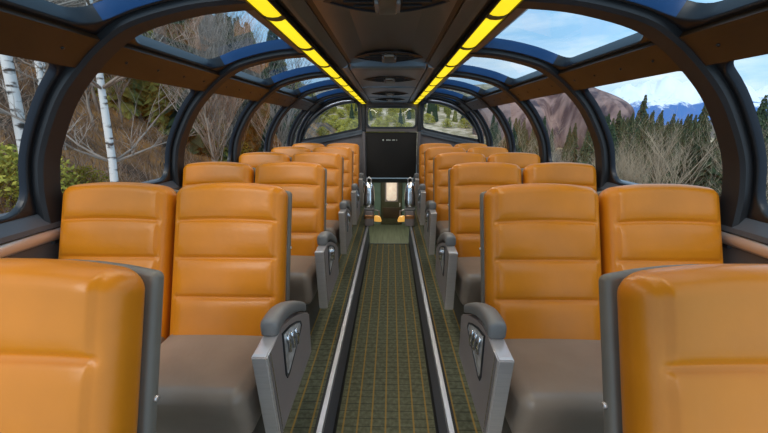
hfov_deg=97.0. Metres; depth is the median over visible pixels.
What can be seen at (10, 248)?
trim
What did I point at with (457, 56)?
diffuser
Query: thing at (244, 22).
conifer tree
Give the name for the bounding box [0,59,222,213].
brush
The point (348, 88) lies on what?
diffuser
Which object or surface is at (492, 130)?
conifer tree
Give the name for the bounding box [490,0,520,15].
diffuser
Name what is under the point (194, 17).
conifer tree
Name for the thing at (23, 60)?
birch tree
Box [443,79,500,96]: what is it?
window
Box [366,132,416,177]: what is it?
panel
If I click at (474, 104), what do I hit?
trim
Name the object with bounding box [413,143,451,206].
seat
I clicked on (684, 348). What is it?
seat
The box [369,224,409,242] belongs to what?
floor
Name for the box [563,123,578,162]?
conifer tree
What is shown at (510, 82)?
window
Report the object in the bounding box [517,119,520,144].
conifer tree
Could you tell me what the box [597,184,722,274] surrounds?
seat
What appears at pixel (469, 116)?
trim
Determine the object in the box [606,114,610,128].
conifer tree
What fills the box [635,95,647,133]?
conifer tree
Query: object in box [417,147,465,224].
seat
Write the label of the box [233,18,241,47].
conifer tree
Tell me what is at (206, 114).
bare tree
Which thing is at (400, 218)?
lamp
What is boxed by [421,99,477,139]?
window
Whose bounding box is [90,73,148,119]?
conifer tree
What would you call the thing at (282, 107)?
window
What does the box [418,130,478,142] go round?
trim
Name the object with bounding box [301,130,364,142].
trim
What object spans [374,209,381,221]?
lamp
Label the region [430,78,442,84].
diffuser
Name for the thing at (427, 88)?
diffuser
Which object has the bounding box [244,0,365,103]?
light strip
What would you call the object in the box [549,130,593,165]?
bare tree
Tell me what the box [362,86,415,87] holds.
trim
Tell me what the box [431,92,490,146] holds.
trim
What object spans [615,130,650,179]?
bare tree
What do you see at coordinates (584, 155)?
conifer tree
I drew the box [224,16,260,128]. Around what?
conifer tree
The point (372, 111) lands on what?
leafy bush
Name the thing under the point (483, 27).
diffuser
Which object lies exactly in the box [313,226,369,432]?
trim
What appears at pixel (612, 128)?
conifer tree
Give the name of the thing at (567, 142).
conifer tree
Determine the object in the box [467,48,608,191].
trim
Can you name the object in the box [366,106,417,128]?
window
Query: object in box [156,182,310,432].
seat
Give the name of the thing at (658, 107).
bare tree
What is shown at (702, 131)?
conifer tree
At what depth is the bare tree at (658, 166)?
11.48 m
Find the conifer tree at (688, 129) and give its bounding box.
[682,114,692,144]
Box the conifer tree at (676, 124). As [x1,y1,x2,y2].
[653,124,679,178]
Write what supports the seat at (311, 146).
on the floor at (302, 417)
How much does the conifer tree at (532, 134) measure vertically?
4.553 m
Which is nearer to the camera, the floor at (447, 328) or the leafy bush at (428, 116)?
the floor at (447, 328)
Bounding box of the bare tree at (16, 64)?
[13,57,22,80]
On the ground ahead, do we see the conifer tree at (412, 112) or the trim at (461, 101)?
the conifer tree at (412, 112)
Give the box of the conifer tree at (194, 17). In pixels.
[188,17,203,52]
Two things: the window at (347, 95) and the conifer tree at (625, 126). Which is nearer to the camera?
the window at (347, 95)
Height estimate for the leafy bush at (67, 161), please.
1.376 m
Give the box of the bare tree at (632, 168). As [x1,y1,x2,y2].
[589,117,665,183]
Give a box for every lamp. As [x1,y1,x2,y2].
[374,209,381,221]
[398,209,404,221]
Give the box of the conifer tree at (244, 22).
[242,22,262,124]
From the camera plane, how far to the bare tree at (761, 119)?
9.06 m
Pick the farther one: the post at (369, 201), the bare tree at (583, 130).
the bare tree at (583, 130)
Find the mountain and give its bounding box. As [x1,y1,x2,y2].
[599,76,767,124]
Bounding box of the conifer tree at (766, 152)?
[766,152,767,201]
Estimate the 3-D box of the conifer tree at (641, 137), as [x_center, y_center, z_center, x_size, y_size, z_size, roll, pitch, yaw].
[15.308,-3.316,20.665,1.456,3.701,1.578,-4,15,-14]
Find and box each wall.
[2,230,58,258]
[296,98,483,178]
[373,183,405,223]
[722,234,767,263]
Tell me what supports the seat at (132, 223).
on the floor at (302, 417)
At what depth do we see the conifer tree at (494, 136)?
23.97 m
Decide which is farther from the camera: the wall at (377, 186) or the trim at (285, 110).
the wall at (377, 186)
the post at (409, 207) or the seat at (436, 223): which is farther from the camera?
the post at (409, 207)
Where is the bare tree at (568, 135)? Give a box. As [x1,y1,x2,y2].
[515,135,568,161]
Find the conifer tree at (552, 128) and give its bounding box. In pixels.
[549,128,554,151]
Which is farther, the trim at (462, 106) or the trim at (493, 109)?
the trim at (462, 106)
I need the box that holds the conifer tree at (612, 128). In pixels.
[610,122,615,148]
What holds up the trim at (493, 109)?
attached to the wall at (734, 255)
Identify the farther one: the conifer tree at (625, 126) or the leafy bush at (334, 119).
the leafy bush at (334, 119)
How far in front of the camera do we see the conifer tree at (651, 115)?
29.53 m
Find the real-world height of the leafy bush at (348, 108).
2.445 m
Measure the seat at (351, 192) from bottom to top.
1.066 m
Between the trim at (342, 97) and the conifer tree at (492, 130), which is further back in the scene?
the conifer tree at (492, 130)
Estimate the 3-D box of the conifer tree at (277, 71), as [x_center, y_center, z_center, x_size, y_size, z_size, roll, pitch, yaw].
[-5.656,-5.090,18.647,3.587,9.060,3.481,-5,16,-20]
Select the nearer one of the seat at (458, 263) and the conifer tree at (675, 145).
the seat at (458, 263)
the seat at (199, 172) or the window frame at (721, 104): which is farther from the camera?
the seat at (199, 172)
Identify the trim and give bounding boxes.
[0,6,99,67]
[0,178,181,243]
[0,227,60,257]
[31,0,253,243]
[99,44,219,90]
[171,49,306,186]
[215,77,269,101]
[232,72,329,162]
[264,91,297,106]
[267,85,340,151]
[289,93,347,145]
[292,99,314,109]
[298,96,350,142]
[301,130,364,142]
[306,0,350,62]
[310,104,321,111]
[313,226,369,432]
[351,61,424,69]
[361,103,365,130]
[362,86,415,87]
[362,132,365,183]
[366,129,416,131]
[368,97,409,97]
[370,243,407,243]
[371,101,407,101]
[408,226,457,432]
[416,132,420,172]
[417,101,421,130]
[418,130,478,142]
[424,0,463,62]
[428,95,481,143]
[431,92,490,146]
[438,84,512,151]
[446,72,546,162]
[458,104,468,111]
[465,98,486,109]
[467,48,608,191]
[482,90,513,106]
[508,76,563,100]
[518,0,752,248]
[558,42,679,90]
[597,179,767,243]
[679,5,767,65]
[721,231,767,258]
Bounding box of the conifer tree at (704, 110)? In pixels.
[697,105,707,129]
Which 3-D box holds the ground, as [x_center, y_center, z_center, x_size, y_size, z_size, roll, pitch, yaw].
[134.273,-39.375,154.428,257.800,5.505,336.000,0,15,1]
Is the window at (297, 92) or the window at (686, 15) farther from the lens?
the window at (297, 92)
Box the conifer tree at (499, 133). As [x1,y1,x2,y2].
[496,129,502,146]
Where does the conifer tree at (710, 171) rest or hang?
on the ground
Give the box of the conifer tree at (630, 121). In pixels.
[627,117,633,153]
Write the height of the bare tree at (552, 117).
5.100 m
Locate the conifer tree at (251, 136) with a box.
[231,46,260,153]
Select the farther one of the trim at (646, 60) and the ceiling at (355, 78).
the ceiling at (355, 78)
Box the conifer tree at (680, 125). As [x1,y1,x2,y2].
[677,124,681,175]
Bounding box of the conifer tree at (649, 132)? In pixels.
[638,130,652,183]
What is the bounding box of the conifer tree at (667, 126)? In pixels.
[662,121,668,155]
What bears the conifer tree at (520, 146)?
on the ground
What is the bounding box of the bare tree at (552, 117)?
[525,117,577,161]
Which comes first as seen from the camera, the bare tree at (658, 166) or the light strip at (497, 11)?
the light strip at (497, 11)
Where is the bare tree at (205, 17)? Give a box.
[155,17,212,43]
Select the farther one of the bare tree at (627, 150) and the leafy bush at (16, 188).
the bare tree at (627, 150)
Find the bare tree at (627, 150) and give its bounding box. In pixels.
[616,150,650,183]
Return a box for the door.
[381,183,401,223]
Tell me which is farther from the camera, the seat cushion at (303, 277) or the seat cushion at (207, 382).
the seat cushion at (303, 277)
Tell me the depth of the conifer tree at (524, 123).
45.92 m
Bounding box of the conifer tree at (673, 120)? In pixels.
[664,114,675,147]
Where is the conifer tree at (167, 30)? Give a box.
[165,24,179,91]
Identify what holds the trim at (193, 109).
attached to the wall at (48, 250)
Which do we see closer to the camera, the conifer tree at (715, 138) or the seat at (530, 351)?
the seat at (530, 351)
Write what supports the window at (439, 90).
attached to the trim at (474, 104)
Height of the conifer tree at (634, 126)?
4.336 m
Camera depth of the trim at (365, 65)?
2.50 m
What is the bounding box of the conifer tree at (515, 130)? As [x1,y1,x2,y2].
[512,118,518,151]
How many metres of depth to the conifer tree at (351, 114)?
75.90 m
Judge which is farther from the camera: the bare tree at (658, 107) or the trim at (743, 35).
the bare tree at (658, 107)
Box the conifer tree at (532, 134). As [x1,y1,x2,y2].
[526,128,536,152]
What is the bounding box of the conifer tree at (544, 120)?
[533,116,547,151]
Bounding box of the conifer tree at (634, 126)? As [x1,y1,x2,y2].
[632,122,636,137]
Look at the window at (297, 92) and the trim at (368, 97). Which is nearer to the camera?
the window at (297, 92)
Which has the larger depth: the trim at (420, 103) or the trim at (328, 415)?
the trim at (420, 103)
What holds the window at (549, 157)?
in the wall at (734, 255)
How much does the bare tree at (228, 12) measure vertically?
10.200 m
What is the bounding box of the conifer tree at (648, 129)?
[639,123,651,181]
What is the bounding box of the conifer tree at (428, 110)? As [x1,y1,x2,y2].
[426,103,431,113]
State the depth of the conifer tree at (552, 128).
51.01 m
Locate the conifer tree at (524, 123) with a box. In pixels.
[520,118,526,135]
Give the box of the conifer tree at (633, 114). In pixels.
[631,113,634,129]
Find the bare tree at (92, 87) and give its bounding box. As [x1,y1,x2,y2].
[55,0,100,111]
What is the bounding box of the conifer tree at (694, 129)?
[682,121,697,173]
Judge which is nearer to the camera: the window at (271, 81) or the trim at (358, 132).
the window at (271, 81)
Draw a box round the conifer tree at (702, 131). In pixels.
[684,118,708,172]
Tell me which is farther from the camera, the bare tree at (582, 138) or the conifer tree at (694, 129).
the conifer tree at (694, 129)
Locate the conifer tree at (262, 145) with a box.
[256,37,275,151]
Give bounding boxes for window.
[0,0,171,34]
[0,54,66,223]
[61,72,198,198]
[127,35,292,72]
[214,93,253,161]
[232,65,321,87]
[263,104,284,151]
[278,79,336,96]
[286,109,304,146]
[296,111,312,143]
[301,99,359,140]
[303,88,344,101]
[319,95,348,103]
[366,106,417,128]
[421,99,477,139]
[434,88,475,101]
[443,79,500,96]
[455,65,545,87]
[467,111,483,143]
[475,108,492,146]
[483,33,651,71]
[494,102,515,151]
[524,93,560,162]
[580,70,720,202]
[616,0,767,31]
[715,54,767,222]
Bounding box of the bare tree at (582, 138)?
[582,138,631,179]
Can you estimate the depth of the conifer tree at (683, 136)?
20.78 m
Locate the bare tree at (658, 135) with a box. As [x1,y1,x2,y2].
[617,135,658,183]
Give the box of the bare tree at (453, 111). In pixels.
[453,111,523,146]
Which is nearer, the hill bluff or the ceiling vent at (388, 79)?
the ceiling vent at (388, 79)
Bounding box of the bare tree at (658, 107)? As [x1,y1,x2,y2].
[628,107,685,183]
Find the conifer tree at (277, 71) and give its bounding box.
[256,30,297,151]
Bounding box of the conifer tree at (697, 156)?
[681,132,708,183]
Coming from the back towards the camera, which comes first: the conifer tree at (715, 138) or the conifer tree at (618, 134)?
the conifer tree at (618, 134)
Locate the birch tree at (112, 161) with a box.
[0,0,230,181]
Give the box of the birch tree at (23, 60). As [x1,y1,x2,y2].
[13,0,80,149]
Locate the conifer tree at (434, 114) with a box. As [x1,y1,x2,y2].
[431,104,437,121]
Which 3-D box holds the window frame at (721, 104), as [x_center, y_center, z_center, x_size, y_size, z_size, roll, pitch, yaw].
[0.985,-0.381,1.377,1.121,1.046,0.100,0,15,1]
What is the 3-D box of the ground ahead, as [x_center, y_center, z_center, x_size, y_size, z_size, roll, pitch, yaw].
[-12.833,-35.652,104.626,150.000,23.665,120.000,0,15,1]
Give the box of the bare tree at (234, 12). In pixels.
[157,12,255,53]
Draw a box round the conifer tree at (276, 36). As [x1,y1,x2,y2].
[262,35,300,143]
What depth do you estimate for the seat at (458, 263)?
2.31 m
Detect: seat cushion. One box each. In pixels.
[156,334,262,432]
[289,255,317,304]
[326,220,339,244]
[435,221,448,241]
[455,257,480,304]
[504,339,603,432]
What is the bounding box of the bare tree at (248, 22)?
[187,12,267,110]
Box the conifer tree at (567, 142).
[560,126,571,160]
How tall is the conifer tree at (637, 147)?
3.792 m
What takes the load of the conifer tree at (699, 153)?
on the ground
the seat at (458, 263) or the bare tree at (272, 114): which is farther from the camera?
the bare tree at (272, 114)
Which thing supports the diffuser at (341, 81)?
attached to the light strip at (271, 11)
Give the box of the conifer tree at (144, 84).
[134,28,155,117]
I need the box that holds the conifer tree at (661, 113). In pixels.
[660,110,664,126]
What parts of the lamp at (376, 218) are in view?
lamp shade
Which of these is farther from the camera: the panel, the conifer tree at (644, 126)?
the conifer tree at (644, 126)
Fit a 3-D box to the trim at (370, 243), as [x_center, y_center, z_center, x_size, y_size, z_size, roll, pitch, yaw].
[0.067,0.385,4.511,0.528,0.053,0.024,0,15,1]
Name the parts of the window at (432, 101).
bright moulding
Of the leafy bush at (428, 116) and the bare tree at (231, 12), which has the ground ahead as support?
the leafy bush at (428, 116)
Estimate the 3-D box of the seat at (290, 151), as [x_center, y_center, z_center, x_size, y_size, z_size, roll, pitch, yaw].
[-1.149,-0.279,4.062,0.506,1.066,0.708,0,15,1]
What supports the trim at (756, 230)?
attached to the wall at (734, 255)
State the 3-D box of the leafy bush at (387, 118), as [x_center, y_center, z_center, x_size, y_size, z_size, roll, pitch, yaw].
[0.982,-22.508,77.967,2.666,2.034,2.593,-13,20,-40]
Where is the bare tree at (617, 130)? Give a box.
[615,130,642,178]
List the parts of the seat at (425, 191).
armrest panel, edge trim, backrest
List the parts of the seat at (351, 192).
backrest, edge trim, armrest panel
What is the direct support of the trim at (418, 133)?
attached to the wall at (357, 139)
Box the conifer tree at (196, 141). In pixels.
[163,19,227,157]
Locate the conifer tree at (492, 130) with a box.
[490,114,497,143]
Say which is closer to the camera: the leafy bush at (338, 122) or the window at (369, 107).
the window at (369, 107)
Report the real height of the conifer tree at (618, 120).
5.374 m
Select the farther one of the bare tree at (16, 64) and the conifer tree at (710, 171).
the conifer tree at (710, 171)
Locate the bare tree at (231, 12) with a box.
[212,12,266,43]
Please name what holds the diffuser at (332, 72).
attached to the light strip at (271, 11)
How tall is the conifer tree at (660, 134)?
3.964 m
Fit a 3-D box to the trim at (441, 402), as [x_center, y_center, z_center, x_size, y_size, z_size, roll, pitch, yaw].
[0.304,0.913,2.064,0.063,0.222,5.330,0,15,1]
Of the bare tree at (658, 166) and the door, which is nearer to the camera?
the door
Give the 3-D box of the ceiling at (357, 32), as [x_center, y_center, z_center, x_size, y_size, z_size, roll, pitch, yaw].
[-0.006,-0.722,0.760,1.240,0.178,3.640,0,15,1]
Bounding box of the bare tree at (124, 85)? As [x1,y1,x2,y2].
[70,3,149,122]
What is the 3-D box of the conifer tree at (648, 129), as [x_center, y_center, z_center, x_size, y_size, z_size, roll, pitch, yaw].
[15.406,-3.406,20.356,1.776,4.091,1.659,-11,18,-36]
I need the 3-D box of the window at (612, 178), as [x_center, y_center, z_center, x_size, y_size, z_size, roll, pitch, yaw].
[1.391,-0.428,1.845,0.320,0.636,0.844,0,15,1]
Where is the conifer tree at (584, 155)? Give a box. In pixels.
[576,130,590,164]
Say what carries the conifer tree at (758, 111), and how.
on the ground
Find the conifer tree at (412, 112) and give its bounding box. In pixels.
[411,108,414,118]
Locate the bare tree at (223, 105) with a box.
[156,16,259,151]
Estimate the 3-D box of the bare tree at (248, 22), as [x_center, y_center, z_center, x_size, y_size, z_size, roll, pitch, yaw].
[-9.861,-10.538,21.255,6.179,11.975,6.597,-6,16,-21]
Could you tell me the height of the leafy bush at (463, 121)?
2.705 m
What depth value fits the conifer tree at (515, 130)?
23.40 m
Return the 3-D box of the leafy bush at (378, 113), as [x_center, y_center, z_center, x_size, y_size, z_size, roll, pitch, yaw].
[-1.414,-24.821,81.956,3.245,2.476,3.156,4,15,16]
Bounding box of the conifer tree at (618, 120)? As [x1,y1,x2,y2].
[614,110,621,133]
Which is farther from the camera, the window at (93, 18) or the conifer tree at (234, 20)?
the conifer tree at (234, 20)
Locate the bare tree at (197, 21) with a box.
[190,21,259,141]
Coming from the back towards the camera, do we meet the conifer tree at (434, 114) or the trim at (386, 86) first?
the conifer tree at (434, 114)
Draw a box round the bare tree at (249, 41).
[242,41,302,144]
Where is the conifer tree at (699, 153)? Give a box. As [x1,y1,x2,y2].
[680,120,711,185]
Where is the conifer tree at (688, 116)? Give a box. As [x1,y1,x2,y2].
[681,114,689,133]
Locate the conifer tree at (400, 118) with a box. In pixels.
[398,108,402,126]
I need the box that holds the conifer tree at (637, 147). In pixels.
[624,128,640,182]
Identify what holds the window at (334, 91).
attached to the trim at (303, 104)
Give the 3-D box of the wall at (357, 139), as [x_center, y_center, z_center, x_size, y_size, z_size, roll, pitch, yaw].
[0.091,-1.121,5.698,3.150,1.852,0.070,0,15,1]
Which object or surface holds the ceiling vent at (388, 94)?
in the ceiling at (355, 78)
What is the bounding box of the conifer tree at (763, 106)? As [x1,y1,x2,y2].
[757,95,767,130]
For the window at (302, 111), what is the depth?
5.00 m
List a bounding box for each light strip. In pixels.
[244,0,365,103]
[413,0,524,103]
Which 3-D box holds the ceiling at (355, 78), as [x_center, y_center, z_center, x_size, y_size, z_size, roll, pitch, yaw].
[0.060,-1.549,3.985,1.240,0.239,3.020,0,15,1]
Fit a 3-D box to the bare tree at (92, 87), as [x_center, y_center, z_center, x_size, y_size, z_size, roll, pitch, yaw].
[-12.655,-9.947,13.308,6.232,11.314,5.838,8,17,28]
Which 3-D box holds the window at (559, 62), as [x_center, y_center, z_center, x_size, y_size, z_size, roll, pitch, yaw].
[0.831,-0.908,1.728,0.615,0.201,0.844,0,15,1]
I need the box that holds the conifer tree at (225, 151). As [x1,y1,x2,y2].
[207,102,228,161]
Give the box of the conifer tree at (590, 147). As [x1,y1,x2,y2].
[577,129,592,161]
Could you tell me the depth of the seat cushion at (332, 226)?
3.01 m
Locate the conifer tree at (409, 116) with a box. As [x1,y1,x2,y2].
[406,108,411,119]
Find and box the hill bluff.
[460,87,634,149]
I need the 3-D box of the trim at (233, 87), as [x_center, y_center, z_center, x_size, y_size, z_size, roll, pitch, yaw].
[-1.136,-1.034,2.712,0.176,0.166,0.844,0,15,1]
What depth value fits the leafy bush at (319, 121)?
53.27 m
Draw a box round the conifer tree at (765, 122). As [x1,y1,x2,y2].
[761,108,767,151]
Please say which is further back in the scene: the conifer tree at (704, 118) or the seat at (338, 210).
the conifer tree at (704, 118)
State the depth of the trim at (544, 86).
2.60 m
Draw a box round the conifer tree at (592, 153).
[589,145,594,166]
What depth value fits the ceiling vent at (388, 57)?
2.27 m
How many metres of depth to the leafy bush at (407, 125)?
68.36 m
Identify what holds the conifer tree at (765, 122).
on the ground
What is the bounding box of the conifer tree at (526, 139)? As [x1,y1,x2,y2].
[525,129,528,151]
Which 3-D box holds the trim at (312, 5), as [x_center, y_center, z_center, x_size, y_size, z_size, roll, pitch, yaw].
[-0.274,-0.820,1.314,0.025,0.014,2.450,0,15,1]
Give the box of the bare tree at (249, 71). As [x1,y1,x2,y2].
[216,13,289,123]
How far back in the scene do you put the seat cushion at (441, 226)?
3.02 m
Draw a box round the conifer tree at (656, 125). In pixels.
[651,114,660,138]
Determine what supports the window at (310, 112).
in the wall at (48, 250)
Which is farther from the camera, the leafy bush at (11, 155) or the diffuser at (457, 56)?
the leafy bush at (11, 155)
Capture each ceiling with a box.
[238,0,527,68]
[314,63,462,102]
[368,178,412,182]
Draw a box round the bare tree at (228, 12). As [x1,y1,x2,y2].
[198,12,263,112]
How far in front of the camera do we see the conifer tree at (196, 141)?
17.29 m
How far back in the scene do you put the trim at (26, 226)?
1.41 m
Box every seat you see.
[0,258,163,432]
[58,182,178,342]
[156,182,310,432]
[182,161,255,186]
[239,152,291,167]
[255,162,338,331]
[271,146,311,156]
[292,143,324,151]
[292,152,351,260]
[313,147,359,224]
[326,143,364,205]
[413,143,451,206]
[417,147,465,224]
[424,152,485,254]
[435,162,521,326]
[454,143,487,150]
[459,183,603,432]
[466,147,507,157]
[486,152,539,168]
[521,162,596,191]
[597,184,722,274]
[599,264,767,432]
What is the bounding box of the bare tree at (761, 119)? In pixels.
[713,119,767,202]
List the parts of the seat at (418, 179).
edge trim, backrest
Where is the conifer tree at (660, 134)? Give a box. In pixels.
[650,127,664,180]
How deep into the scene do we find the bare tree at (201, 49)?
14.72 m
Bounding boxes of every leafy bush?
[0,142,65,197]
[0,180,62,212]
[2,156,87,192]
[61,165,108,189]
[228,141,254,154]
[315,115,324,122]
[315,126,330,135]
[326,115,337,122]
[332,120,348,129]
[335,124,349,132]
[336,109,348,116]
[344,105,353,111]
[350,120,357,128]
[368,109,377,117]
[372,118,384,125]
[374,110,384,116]
[384,115,393,121]
[385,108,398,114]
[390,114,398,122]
[403,122,413,126]
[423,111,434,123]
[440,119,454,126]
[457,118,472,127]
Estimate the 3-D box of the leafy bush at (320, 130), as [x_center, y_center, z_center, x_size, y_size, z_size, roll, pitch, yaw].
[-8.082,-11.198,44.730,2.309,1.799,2.322,-4,15,-14]
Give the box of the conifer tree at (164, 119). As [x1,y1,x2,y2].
[143,30,174,134]
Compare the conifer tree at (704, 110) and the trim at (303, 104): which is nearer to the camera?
the trim at (303, 104)
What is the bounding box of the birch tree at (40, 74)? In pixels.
[0,60,61,178]
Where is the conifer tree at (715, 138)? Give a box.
[693,135,718,184]
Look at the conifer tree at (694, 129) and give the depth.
22.98 m
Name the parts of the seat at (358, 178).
backrest, edge trim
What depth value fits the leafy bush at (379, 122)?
73.94 m
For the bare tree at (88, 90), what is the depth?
13.38 m
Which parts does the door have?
pane, pane frame, kick panel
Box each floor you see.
[283,204,365,432]
[336,244,435,432]
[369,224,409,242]
[412,206,481,432]
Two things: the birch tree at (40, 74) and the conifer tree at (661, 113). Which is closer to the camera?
the birch tree at (40, 74)
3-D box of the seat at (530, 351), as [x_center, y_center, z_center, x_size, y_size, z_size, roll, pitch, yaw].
[0.643,0.434,1.387,0.599,1.066,0.708,0,15,1]
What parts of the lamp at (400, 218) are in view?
lamp shade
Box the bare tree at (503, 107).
[475,107,537,152]
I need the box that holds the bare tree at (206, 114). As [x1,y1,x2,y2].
[147,11,272,161]
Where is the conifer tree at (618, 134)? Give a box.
[614,125,621,150]
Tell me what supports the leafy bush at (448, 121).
on the ground ahead
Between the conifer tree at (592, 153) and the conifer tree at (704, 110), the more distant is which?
the conifer tree at (704, 110)
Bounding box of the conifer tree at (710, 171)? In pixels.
[696,139,721,196]
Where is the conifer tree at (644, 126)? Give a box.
[640,114,651,178]
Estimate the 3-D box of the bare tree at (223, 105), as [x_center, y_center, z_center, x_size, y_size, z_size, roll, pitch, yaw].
[-7.984,-6.324,16.416,5.203,9.444,4.873,-13,19,-39]
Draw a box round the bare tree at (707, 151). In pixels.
[632,90,721,187]
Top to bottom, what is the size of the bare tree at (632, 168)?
4.857 m
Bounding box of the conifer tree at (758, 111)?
[757,110,761,124]
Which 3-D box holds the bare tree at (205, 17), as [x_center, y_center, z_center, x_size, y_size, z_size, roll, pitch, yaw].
[-12.863,-11.036,21.568,5.375,9.757,5.035,12,19,39]
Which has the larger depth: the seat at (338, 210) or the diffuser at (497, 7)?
the seat at (338, 210)
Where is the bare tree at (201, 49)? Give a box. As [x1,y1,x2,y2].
[159,13,252,159]
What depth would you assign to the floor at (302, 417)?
2.11 m
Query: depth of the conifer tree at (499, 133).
24.17 m
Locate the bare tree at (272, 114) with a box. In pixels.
[210,13,329,149]
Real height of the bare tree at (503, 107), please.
5.376 m
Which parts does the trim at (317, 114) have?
bright moulding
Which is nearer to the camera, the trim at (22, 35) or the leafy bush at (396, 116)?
the trim at (22, 35)
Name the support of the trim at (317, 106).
attached to the wall at (357, 139)
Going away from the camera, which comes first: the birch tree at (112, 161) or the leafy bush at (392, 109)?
the birch tree at (112, 161)
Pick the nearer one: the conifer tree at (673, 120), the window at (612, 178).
the window at (612, 178)
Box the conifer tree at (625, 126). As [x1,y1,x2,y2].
[614,118,629,176]
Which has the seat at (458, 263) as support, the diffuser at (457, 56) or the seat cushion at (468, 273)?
the seat cushion at (468, 273)
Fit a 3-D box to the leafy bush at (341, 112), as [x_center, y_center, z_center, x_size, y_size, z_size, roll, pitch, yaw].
[-9.943,-24.533,80.631,3.332,2.614,3.426,-5,16,-17]
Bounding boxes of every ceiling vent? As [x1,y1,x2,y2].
[323,0,449,14]
[353,51,422,62]
[363,76,415,83]
[372,92,407,96]
[375,98,404,101]
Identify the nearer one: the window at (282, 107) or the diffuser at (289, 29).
the diffuser at (289, 29)
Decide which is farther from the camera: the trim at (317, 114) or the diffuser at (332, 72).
the trim at (317, 114)
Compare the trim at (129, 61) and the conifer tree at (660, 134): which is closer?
the trim at (129, 61)
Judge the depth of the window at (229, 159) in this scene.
3.19 m
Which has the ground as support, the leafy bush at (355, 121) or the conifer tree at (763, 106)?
the conifer tree at (763, 106)
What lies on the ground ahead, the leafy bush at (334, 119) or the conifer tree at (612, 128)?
the leafy bush at (334, 119)
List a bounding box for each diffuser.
[247,0,280,17]
[271,20,310,48]
[304,49,327,65]
[323,67,339,77]
[335,78,346,85]
[343,86,352,90]
[425,86,434,90]
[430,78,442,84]
[437,66,453,76]
[447,49,470,65]
[462,18,501,47]
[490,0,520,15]
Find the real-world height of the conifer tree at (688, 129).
4.981 m
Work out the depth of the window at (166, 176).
2.28 m
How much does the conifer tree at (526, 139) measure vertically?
3.606 m
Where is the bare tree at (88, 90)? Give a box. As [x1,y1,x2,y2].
[46,0,95,126]
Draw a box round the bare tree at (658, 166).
[626,109,718,184]
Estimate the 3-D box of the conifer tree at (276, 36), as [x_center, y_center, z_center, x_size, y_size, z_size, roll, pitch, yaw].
[-6.127,-5.995,20.771,3.535,9.200,3.643,7,17,25]
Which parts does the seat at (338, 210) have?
backrest, edge trim, armrest panel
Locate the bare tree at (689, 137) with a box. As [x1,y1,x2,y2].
[689,137,721,193]
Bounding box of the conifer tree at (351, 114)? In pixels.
[349,103,354,118]
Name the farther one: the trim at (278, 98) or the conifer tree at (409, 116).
the conifer tree at (409, 116)
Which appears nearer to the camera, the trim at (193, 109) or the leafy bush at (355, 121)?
the trim at (193, 109)
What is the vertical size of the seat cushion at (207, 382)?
0.229 m
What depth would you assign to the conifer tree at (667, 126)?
21.37 m
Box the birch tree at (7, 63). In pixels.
[0,0,94,154]
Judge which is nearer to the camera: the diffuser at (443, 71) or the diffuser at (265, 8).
the diffuser at (265, 8)
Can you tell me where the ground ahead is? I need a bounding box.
[302,84,713,155]
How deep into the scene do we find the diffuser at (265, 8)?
1.18 m
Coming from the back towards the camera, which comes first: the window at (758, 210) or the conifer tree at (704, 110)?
the conifer tree at (704, 110)
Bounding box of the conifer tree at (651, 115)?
[649,112,653,132]
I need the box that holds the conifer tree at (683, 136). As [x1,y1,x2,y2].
[676,133,686,183]
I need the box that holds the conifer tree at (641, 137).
[639,130,643,142]
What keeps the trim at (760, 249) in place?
attached to the wall at (734, 255)
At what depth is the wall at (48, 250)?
1.47 m
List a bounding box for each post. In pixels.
[364,177,374,225]
[404,177,414,225]
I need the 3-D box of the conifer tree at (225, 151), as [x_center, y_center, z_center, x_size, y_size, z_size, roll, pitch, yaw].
[-9.026,-4.994,18.351,2.005,4.836,1.981,-11,18,-35]
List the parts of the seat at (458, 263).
recess plate, armrest panel, edge trim, backrest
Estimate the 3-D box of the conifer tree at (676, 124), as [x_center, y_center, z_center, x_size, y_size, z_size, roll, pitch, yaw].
[17.092,-3.405,20.403,1.595,4.054,1.729,14,20,42]
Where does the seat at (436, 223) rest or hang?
on the floor at (447, 328)
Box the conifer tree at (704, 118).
[697,113,706,136]
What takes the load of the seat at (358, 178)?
on the floor at (302, 417)
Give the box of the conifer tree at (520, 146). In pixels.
[517,131,525,152]
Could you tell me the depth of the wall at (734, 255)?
1.42 m
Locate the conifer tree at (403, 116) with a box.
[402,110,404,126]
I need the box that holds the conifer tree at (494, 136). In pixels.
[493,132,496,146]
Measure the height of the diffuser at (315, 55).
0.022 m
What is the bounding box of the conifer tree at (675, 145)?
[652,126,680,183]
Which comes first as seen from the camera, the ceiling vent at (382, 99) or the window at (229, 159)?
the window at (229, 159)
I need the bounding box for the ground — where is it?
[416,125,714,164]
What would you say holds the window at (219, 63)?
attached to the trim at (129, 61)
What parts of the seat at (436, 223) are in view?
armrest panel, edge trim, backrest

